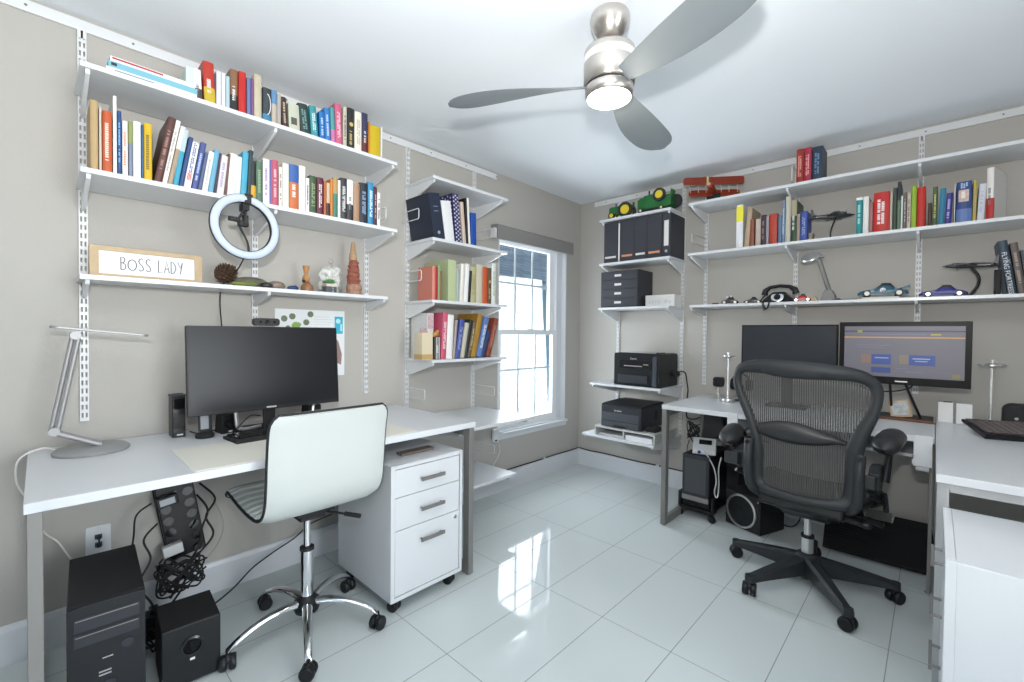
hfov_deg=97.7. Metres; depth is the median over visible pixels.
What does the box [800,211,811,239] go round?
book
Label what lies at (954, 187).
bookend
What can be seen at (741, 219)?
book
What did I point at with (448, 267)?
binder
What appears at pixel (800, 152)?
book
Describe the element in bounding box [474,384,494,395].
bookend
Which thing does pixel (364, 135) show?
book
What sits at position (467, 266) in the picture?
book
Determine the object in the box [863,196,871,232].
book
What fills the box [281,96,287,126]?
book
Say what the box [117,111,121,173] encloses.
book
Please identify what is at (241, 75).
book
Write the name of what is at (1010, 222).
wall shelf
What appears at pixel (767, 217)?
book
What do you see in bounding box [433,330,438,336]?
figurine
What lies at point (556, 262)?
window
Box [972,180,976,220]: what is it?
book
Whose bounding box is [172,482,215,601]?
cable
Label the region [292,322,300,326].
picture
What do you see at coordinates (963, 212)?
book
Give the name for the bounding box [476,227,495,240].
bookend
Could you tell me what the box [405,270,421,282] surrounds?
bookend
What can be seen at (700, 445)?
device
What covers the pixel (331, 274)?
coral
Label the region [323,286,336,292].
pot
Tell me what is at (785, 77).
ceiling
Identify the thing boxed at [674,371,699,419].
cable
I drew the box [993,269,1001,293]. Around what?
tube
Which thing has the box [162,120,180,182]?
book
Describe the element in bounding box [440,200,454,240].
book
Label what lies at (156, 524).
cable
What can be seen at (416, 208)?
bookend
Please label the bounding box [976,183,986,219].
book
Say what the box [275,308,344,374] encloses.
poster
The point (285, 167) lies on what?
book
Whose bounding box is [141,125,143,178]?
book
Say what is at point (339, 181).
book
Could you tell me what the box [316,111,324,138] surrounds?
book
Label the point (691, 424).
cable bundle
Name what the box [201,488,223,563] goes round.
cable
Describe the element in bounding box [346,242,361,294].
tower
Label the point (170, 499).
power adapter
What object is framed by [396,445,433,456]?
ruler
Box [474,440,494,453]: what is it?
bookend
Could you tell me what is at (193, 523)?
socket
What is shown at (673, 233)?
file
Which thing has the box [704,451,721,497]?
cable
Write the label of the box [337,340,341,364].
picture
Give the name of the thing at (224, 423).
speaker
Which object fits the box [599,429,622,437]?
paper ream
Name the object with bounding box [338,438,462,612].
filing cabinet
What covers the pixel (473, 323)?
book
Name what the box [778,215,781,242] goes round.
book
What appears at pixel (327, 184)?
book
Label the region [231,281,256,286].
mossy stone
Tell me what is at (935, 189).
book
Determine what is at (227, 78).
book
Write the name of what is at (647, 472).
baseboard
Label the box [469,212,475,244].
folder
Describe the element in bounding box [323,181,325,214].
book
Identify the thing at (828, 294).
lamp
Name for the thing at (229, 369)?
monitor
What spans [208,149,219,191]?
book
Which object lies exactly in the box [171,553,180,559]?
socket
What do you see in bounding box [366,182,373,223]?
book
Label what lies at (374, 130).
book
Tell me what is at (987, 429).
keyboard
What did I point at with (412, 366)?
wall shelf
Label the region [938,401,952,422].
carton
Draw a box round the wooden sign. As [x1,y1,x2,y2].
[88,244,201,282]
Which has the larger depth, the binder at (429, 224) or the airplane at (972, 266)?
the binder at (429, 224)
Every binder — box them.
[406,192,444,241]
[411,313,433,357]
[418,266,435,300]
[426,259,455,300]
[440,193,461,242]
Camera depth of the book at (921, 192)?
2.39 m
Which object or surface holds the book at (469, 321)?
on the wall shelf at (412, 366)
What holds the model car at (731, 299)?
on the wall shelf at (790, 306)
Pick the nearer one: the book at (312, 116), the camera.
the book at (312, 116)
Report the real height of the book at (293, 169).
0.215 m
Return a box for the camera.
[713,377,724,399]
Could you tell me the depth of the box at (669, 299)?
3.46 m
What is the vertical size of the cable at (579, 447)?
0.018 m
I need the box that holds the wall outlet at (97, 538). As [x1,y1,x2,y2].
[85,523,110,555]
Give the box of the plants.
[500,395,548,413]
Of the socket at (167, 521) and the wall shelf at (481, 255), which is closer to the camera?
the socket at (167, 521)
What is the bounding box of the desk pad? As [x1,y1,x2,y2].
[172,423,415,471]
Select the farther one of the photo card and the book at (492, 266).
the book at (492, 266)
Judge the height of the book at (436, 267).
0.200 m
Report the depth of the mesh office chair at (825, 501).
2.01 m
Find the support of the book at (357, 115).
on the wall shelf at (98, 83)
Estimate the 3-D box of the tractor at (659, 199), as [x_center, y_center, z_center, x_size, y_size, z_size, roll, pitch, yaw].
[1.130,-1.081,3.436,0.318,0.175,0.136,2,1,43]
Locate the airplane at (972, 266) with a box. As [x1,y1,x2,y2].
[942,254,1000,294]
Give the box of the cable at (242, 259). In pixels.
[219,259,243,413]
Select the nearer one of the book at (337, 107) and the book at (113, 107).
the book at (113, 107)
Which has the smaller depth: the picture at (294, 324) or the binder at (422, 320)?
the picture at (294, 324)
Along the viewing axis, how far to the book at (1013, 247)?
2.20 m
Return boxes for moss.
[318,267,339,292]
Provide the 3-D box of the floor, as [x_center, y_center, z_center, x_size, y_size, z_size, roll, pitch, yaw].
[1.026,1.280,0.595,5.800,0.100,4.950,2,1,43]
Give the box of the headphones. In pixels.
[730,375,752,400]
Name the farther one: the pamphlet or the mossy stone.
the pamphlet
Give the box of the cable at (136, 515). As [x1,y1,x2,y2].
[131,503,151,544]
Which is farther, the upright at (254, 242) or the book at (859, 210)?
the book at (859, 210)
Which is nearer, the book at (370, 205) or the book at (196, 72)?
the book at (196, 72)
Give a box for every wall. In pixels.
[0,0,580,626]
[578,104,1023,526]
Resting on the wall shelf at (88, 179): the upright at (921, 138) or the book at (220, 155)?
the book at (220, 155)
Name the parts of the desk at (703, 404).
leg frame, leg frame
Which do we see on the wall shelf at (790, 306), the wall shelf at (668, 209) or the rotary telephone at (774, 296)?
the rotary telephone at (774, 296)
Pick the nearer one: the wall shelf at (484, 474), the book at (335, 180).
the book at (335, 180)
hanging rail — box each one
[0,0,496,179]
[595,106,1023,206]
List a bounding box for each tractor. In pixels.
[608,201,635,218]
[637,187,682,212]
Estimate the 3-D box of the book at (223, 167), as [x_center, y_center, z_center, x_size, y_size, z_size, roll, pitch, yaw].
[-1.256,-0.691,1.913,0.130,0.177,0.044,2,1,43]
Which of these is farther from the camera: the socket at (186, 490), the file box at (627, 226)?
the file box at (627, 226)
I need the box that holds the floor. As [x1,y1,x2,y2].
[0,464,933,681]
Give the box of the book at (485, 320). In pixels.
[476,316,488,356]
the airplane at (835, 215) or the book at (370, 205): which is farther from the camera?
the airplane at (835, 215)
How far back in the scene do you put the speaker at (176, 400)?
1.86 m
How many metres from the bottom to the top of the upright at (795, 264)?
1.484 m
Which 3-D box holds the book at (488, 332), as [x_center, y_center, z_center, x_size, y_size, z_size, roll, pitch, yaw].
[-0.216,0.015,3.038,0.135,0.185,0.084,2,1,43]
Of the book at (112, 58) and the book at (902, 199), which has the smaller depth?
the book at (112, 58)
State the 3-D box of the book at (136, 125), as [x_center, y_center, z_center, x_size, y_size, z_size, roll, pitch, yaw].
[-1.457,-0.711,1.724,0.162,0.218,0.022,2,1,43]
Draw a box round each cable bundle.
[146,628,154,652]
[153,552,207,598]
[687,421,699,441]
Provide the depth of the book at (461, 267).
2.83 m
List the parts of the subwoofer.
panel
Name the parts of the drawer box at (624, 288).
drawer, drawer, drawer, drawer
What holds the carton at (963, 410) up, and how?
on the desk at (967, 463)
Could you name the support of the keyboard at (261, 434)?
on the desk at (149, 463)
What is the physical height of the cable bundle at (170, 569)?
0.160 m
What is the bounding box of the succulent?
[322,279,336,292]
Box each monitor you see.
[184,325,338,431]
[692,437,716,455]
[741,325,838,409]
[839,321,972,421]
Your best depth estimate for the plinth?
2.52 m
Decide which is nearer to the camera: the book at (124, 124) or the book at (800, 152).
the book at (124, 124)
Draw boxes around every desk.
[23,404,475,681]
[660,394,934,594]
[931,417,1023,681]
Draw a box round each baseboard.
[0,448,577,668]
[578,448,932,531]
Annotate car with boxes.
[721,296,738,303]
[743,297,761,302]
[793,294,810,300]
[809,296,818,300]
[857,283,909,296]
[918,285,968,296]
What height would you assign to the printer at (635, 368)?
0.262 m
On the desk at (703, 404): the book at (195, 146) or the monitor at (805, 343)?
the monitor at (805, 343)
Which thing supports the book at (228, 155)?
on the wall shelf at (88, 179)
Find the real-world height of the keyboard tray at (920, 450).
0.167 m
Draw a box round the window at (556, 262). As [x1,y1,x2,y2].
[497,240,567,439]
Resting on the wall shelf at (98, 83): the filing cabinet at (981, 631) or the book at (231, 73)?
the book at (231, 73)
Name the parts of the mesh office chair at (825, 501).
arm post, arm, arm, frame, arm, seat, seat frame, arm, arm, arm post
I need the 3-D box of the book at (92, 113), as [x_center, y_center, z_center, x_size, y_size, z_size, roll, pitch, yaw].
[-1.547,-0.728,1.647,0.187,0.253,0.020,2,1,43]
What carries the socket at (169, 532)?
attached to the power strip
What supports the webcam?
attached to the monitor at (229, 369)
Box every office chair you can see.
[219,402,387,681]
[719,359,906,632]
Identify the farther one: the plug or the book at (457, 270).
the plug
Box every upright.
[77,29,88,420]
[251,145,257,326]
[363,176,368,392]
[404,147,409,406]
[470,171,475,406]
[615,202,621,398]
[678,187,685,441]
[702,189,708,384]
[792,163,799,384]
[912,135,924,393]
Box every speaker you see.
[168,393,185,437]
[215,413,235,433]
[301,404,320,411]
[726,484,783,535]
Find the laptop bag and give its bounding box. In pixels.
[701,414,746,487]
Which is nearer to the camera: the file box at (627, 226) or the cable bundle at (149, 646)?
the cable bundle at (149, 646)
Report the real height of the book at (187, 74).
0.129 m
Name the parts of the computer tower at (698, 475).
door panel, panel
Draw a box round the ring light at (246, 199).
[208,193,278,259]
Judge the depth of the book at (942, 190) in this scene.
2.34 m
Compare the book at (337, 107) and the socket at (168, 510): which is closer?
the socket at (168, 510)
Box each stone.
[230,277,265,286]
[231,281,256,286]
[260,282,272,287]
[269,281,285,288]
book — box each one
[86,99,97,168]
[98,107,101,169]
[101,110,111,171]
[106,65,196,96]
[107,60,196,94]
[108,95,116,172]
[109,55,194,87]
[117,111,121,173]
[121,121,127,174]
[128,121,132,175]
[133,121,140,177]
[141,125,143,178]
[143,123,151,179]
[152,116,175,181]
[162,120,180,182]
[167,126,185,183]
[173,129,188,184]
[178,137,193,185]
[180,66,193,83]
[183,142,198,187]
[191,142,205,188]
[193,68,201,98]
[197,152,207,189]
[198,60,214,102]
[201,151,213,190]
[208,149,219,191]
[213,153,221,192]
[214,71,220,104]
[216,155,227,193]
[221,73,224,105]
[223,153,230,194]
[225,68,237,110]
[225,76,229,107]
[227,153,236,194]
[234,156,241,193]
[237,71,245,112]
[238,151,248,193]
[246,77,250,114]
[246,150,252,193]
[251,74,260,117]
[251,78,253,115]
[251,161,255,197]
[255,160,262,201]
[260,158,269,203]
[261,87,270,120]
[270,160,271,203]
[271,89,276,122]
[272,159,277,204]
[277,94,280,124]
[278,163,288,207]
[278,167,281,205]
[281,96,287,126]
[286,103,299,130]
[289,164,298,208]
[296,103,309,133]
[298,165,304,210]
[305,175,316,212]
[305,178,308,211]
[307,105,317,136]
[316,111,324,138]
[316,177,322,213]
[320,107,330,140]
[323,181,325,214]
[326,179,332,215]
[326,183,329,215]
[328,107,335,141]
[329,103,341,143]
[332,178,337,216]
[337,180,340,217]
[338,178,346,218]
[341,106,346,145]
[347,107,353,147]
[347,179,352,219]
[353,183,359,221]
[354,111,361,150]
[358,182,367,222]
[361,112,367,152]
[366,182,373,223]
[368,122,369,152]
[370,125,379,156]
[373,187,376,224]
[377,192,379,225]
[433,312,447,358]
[433,337,439,358]
[435,265,439,299]
[436,267,437,299]
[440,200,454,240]
[440,271,441,299]
[446,314,453,358]
[452,320,457,358]
[454,319,463,357]
[456,263,464,301]
[456,269,458,300]
[457,314,482,357]
[459,202,465,242]
[460,322,468,357]
[463,263,469,301]
[463,319,472,357]
[467,321,475,357]
[469,267,475,302]
[470,264,482,302]
[476,316,488,356]
[481,330,490,356]
[482,267,486,303]
[483,263,495,303]
[485,318,498,356]
[487,268,490,303]
[736,205,747,247]
[744,208,760,246]
[749,219,755,245]
[755,219,760,245]
[761,215,766,244]
[766,216,769,243]
[769,213,778,243]
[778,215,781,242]
[782,200,785,241]
[785,196,794,241]
[791,200,803,240]
[796,148,804,182]
[796,214,800,240]
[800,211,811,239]
[804,147,812,180]
[812,145,826,179]
[856,197,862,233]
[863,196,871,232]
[869,202,873,231]
[873,191,889,231]
[890,192,892,229]
[893,188,897,229]
[897,181,902,228]
[901,196,903,228]
[903,192,906,228]
[907,193,911,227]
[911,185,917,227]
[917,186,925,226]
[928,203,931,225]
[932,186,937,224]
[938,188,945,224]
[944,193,952,223]
[955,180,972,222]
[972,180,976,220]
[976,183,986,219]
[986,167,1006,218]
[994,240,1016,293]
[1008,242,1023,293]
[1019,250,1023,275]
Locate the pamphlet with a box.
[380,127,381,156]
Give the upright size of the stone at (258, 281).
0.052 m
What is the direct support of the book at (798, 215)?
on the wall shelf at (1010, 222)
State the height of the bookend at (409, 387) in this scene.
0.068 m
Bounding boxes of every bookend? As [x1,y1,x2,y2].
[402,208,418,223]
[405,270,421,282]
[409,387,424,399]
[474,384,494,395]
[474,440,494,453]
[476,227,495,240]
[953,187,954,222]
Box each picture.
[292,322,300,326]
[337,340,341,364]
[891,401,909,414]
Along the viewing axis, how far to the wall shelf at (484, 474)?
2.98 m
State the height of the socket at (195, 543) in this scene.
0.038 m
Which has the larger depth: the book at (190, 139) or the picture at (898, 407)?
the picture at (898, 407)
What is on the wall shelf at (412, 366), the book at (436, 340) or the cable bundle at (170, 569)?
the book at (436, 340)
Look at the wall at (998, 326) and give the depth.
2.85 m
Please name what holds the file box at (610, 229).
on the wall shelf at (677, 263)
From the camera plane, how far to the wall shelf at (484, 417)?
2.88 m
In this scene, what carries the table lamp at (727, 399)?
on the desk at (703, 404)
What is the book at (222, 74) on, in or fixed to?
on the wall shelf at (98, 83)
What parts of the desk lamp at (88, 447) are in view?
lamp cord, arm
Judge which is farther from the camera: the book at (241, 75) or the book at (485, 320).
the book at (485, 320)
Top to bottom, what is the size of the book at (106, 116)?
0.227 m
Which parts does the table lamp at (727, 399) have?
stem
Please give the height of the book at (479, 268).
0.255 m
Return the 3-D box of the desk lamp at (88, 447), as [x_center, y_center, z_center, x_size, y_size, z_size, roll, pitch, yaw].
[-1.578,0.415,1.646,0.332,0.942,0.214,0,1,-6]
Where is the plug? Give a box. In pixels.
[673,371,679,376]
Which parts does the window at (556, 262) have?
sash, sash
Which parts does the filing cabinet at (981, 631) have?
handle, handle, handle, drawer, drawer, drawer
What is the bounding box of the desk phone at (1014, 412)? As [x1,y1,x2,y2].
[1001,403,1023,421]
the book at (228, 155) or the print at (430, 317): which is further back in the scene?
the print at (430, 317)
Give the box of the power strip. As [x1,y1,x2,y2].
[152,482,205,559]
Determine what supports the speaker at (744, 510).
on the floor
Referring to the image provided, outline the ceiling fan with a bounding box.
[448,0,756,149]
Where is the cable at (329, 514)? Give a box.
[215,514,331,602]
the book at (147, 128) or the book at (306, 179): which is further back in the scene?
the book at (306, 179)
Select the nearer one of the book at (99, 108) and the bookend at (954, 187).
the book at (99, 108)
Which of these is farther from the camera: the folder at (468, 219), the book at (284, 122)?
the folder at (468, 219)
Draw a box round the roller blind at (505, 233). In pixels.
[490,224,573,254]
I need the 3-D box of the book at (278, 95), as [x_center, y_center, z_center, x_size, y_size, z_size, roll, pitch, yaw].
[-1.097,-1.042,2.065,0.120,0.153,0.016,2,1,43]
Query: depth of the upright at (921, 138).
2.58 m
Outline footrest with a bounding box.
[822,508,933,574]
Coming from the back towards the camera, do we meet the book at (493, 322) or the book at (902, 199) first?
the book at (493, 322)
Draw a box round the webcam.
[252,318,279,325]
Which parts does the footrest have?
silver hinge plate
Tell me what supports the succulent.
in the glass cloche
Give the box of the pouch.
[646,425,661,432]
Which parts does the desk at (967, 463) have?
leg frame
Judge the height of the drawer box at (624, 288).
0.296 m
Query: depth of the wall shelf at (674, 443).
3.43 m
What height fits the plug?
0.044 m
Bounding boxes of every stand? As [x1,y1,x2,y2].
[195,415,214,438]
[678,488,725,523]
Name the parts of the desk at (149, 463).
leg frame, leg frame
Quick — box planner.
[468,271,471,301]
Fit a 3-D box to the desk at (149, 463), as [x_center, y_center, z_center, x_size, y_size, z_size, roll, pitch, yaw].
[-0.988,0.795,1.963,0.739,0.779,1.547,2,1,43]
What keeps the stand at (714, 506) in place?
on the floor
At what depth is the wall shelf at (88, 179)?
1.91 m
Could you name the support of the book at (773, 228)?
on the wall shelf at (1010, 222)
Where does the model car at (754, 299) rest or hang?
on the wall shelf at (790, 306)
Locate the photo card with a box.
[888,399,912,416]
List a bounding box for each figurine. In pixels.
[300,265,313,290]
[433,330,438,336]
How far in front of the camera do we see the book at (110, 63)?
1.67 m
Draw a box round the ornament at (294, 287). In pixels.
[287,285,298,289]
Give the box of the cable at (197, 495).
[169,494,208,598]
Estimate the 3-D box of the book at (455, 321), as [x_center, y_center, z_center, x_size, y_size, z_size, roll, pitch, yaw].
[-0.418,-0.013,2.856,0.180,0.244,0.039,2,1,43]
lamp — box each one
[14,325,147,558]
[721,352,734,402]
[801,251,836,300]
[978,360,1006,420]
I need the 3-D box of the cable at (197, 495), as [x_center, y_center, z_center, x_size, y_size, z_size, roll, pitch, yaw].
[-1.373,0.871,1.908,0.066,0.386,0.150,1,1,5]
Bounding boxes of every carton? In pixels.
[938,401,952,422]
[956,402,972,424]
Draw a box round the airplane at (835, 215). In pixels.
[810,210,854,236]
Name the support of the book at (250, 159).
on the wall shelf at (88, 179)
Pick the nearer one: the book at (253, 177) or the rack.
the book at (253, 177)
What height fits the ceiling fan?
0.338 m
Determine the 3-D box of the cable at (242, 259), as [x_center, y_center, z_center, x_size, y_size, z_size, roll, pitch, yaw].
[-1.248,0.022,1.990,0.330,0.741,0.038,2,1,43]
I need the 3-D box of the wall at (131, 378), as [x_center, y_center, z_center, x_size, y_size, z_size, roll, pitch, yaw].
[-1.039,-0.047,2.536,0.120,2.440,4.950,2,1,43]
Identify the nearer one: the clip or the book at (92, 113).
the book at (92, 113)
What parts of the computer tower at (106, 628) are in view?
panel, bay trim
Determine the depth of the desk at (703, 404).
2.71 m
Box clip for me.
[492,428,499,465]
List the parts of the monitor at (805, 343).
casing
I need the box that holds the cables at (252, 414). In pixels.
[189,414,262,433]
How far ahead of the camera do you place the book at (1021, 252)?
2.19 m
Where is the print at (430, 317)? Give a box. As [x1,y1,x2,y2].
[428,315,432,328]
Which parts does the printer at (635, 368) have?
scanner lid, trim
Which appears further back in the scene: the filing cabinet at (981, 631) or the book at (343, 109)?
the book at (343, 109)
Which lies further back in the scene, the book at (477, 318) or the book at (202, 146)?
the book at (477, 318)
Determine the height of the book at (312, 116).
0.158 m
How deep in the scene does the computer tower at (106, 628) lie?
1.37 m
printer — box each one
[601,397,663,431]
[614,351,677,387]
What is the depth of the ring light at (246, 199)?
1.86 m
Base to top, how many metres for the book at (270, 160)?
0.208 m
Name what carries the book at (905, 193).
on the wall shelf at (1010, 222)
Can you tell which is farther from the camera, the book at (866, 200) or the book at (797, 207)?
the book at (797, 207)
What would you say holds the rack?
on the wall shelf at (674, 443)
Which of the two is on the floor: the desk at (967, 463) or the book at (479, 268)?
the desk at (967, 463)
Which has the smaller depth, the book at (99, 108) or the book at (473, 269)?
the book at (99, 108)
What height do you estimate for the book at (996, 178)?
0.261 m
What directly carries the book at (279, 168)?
on the wall shelf at (88, 179)
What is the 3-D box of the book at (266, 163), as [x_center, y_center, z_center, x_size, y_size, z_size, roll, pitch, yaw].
[-1.148,-0.708,2.044,0.154,0.207,0.027,2,1,43]
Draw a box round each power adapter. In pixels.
[154,492,178,509]
[161,540,183,558]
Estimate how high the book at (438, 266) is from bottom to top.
0.213 m
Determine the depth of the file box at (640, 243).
3.49 m
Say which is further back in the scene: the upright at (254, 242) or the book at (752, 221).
the book at (752, 221)
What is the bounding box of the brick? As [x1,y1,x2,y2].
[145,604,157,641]
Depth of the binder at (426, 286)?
2.69 m
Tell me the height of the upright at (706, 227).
1.534 m
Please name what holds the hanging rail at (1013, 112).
attached to the wall at (998, 326)
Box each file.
[618,221,620,261]
[662,212,684,259]
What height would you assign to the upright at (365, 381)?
1.518 m
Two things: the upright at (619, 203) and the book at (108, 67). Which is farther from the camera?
the upright at (619, 203)
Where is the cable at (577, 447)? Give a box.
[506,447,577,469]
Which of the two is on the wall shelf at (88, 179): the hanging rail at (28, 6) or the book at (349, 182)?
the book at (349, 182)
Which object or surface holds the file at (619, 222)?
on the wall shelf at (677, 263)
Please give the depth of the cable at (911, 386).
2.45 m
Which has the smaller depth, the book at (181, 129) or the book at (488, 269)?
the book at (181, 129)
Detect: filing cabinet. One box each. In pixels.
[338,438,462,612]
[928,507,1023,681]
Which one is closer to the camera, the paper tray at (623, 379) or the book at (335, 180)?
the book at (335, 180)
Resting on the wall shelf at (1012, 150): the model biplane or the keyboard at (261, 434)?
the model biplane
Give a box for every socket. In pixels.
[160,506,171,514]
[163,517,173,525]
[165,528,175,536]
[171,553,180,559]
[182,486,191,494]
[184,497,194,505]
[187,508,196,516]
[189,519,198,527]
[191,530,199,538]
[193,541,203,549]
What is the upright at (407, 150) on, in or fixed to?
attached to the wall at (131, 378)
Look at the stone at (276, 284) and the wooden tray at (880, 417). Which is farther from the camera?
the wooden tray at (880, 417)
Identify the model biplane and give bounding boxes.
[683,176,743,199]
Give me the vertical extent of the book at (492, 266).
0.278 m
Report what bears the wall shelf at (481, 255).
attached to the wall at (131, 378)
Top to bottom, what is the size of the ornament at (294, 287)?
0.028 m
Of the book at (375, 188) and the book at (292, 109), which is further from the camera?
the book at (375, 188)
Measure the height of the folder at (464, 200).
0.296 m
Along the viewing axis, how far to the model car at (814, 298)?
2.79 m
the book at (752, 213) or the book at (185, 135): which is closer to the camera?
the book at (185, 135)
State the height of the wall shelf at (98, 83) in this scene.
0.097 m
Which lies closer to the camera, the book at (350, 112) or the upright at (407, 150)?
the book at (350, 112)
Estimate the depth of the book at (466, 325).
2.85 m
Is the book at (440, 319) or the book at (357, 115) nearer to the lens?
the book at (357, 115)
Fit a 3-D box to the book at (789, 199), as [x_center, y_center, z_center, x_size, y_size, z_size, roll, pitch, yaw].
[1.815,-0.764,2.899,0.027,0.295,0.218,2,1,43]
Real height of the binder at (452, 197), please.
0.307 m
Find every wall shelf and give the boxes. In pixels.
[75,60,396,185]
[76,166,396,252]
[76,274,387,310]
[405,237,507,264]
[405,300,506,318]
[405,356,506,374]
[406,175,507,219]
[436,406,533,435]
[462,461,515,492]
[582,429,681,449]
[590,379,682,397]
[598,305,683,320]
[599,207,685,225]
[599,256,684,273]
[688,215,1023,270]
[689,139,1023,223]
[689,293,1023,315]
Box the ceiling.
[36,0,1023,204]
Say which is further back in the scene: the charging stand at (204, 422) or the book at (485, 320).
the book at (485, 320)
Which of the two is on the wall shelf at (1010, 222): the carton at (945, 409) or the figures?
the figures
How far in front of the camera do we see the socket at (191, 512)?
1.98 m
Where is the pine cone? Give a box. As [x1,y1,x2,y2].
[214,263,237,283]
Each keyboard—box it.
[223,428,267,443]
[961,418,1023,441]
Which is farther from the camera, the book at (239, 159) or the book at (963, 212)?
the book at (963, 212)
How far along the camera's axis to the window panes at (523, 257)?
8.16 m
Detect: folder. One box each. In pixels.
[459,198,467,243]
[467,198,470,243]
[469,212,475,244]
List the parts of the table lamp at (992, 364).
stem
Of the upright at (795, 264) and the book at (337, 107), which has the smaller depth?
the book at (337, 107)
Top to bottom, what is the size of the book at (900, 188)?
0.269 m
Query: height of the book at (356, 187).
0.207 m
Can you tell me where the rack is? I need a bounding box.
[594,423,676,444]
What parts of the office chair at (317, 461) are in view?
arm, arm, seat and, arm, seat plate, arm, tilt lever, arm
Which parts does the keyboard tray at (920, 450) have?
plate, plate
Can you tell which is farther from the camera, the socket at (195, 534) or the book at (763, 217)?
the book at (763, 217)
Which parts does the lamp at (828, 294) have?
arm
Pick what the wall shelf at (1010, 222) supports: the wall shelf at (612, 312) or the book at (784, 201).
the book at (784, 201)
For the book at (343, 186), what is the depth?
2.25 m
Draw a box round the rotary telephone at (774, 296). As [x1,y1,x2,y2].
[760,284,799,309]
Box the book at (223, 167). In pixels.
[216,155,227,193]
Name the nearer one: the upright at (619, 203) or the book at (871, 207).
the book at (871, 207)
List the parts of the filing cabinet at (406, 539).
drawer, drawer, drawer, handle, handle, handle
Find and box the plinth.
[861,296,899,298]
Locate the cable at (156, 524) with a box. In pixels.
[142,523,157,608]
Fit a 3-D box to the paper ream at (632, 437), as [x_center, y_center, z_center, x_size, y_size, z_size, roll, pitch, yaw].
[1.029,0.724,3.391,0.210,0.035,0.295,2,1,43]
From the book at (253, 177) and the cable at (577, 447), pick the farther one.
the cable at (577, 447)
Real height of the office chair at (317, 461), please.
0.951 m
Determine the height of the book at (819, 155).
0.210 m
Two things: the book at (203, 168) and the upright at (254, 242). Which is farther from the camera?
the upright at (254, 242)
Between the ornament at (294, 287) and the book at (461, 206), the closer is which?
the ornament at (294, 287)
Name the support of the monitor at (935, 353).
on the desk at (703, 404)
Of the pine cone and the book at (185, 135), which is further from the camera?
the pine cone
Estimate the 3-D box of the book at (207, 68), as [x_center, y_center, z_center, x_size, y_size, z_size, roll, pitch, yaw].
[-1.284,-1.053,1.874,0.132,0.178,0.044,2,1,43]
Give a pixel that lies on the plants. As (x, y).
(542, 406)
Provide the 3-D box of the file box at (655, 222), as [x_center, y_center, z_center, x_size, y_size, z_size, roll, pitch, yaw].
[1.177,-0.799,3.508,0.118,0.330,0.264,2,1,43]
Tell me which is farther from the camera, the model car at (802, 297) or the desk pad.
the model car at (802, 297)
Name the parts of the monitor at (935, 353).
casing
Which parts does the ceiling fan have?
blade, blade, blade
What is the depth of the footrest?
2.49 m
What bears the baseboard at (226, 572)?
attached to the wall at (131, 378)
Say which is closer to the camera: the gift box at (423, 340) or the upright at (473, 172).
the gift box at (423, 340)
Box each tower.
[66,544,145,681]
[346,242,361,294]
[682,445,726,509]
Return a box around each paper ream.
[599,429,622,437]
[625,433,652,444]
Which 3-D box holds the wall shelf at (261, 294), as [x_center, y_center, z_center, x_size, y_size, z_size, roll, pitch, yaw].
[-1.191,-0.207,2.111,0.208,0.077,1.234,2,1,43]
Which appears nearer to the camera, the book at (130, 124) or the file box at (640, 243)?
the book at (130, 124)
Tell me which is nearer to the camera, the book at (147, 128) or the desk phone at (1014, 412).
the book at (147, 128)
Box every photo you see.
[958,189,968,201]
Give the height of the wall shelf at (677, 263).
0.107 m
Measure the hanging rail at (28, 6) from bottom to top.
0.041 m
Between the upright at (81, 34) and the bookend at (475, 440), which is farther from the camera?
the bookend at (475, 440)
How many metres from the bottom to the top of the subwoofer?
0.212 m
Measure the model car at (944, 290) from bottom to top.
0.063 m
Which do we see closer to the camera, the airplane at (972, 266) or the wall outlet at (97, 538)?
the wall outlet at (97, 538)
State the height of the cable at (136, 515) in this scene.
0.295 m
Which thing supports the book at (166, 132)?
on the wall shelf at (88, 179)
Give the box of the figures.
[809,233,814,238]
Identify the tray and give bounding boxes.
[618,374,646,384]
[727,412,932,471]
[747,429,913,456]
[879,416,935,424]
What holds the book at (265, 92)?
on the wall shelf at (98, 83)
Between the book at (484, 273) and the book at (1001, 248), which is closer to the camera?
the book at (1001, 248)
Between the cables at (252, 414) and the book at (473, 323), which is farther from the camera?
the book at (473, 323)
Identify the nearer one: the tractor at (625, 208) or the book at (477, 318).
the book at (477, 318)
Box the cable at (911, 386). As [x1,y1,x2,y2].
[861,385,912,391]
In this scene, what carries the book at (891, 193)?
on the wall shelf at (1010, 222)
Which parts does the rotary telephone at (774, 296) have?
coiled cord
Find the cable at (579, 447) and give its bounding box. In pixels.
[579,447,682,471]
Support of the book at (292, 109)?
on the wall shelf at (98, 83)
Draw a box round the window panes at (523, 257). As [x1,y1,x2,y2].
[499,245,548,414]
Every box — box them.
[414,328,432,359]
[601,269,652,307]
[604,222,617,262]
[620,218,634,260]
[634,216,647,259]
[645,294,681,306]
[647,213,662,257]
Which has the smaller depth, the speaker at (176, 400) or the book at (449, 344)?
the speaker at (176, 400)
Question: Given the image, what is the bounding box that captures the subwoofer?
[155,590,219,681]

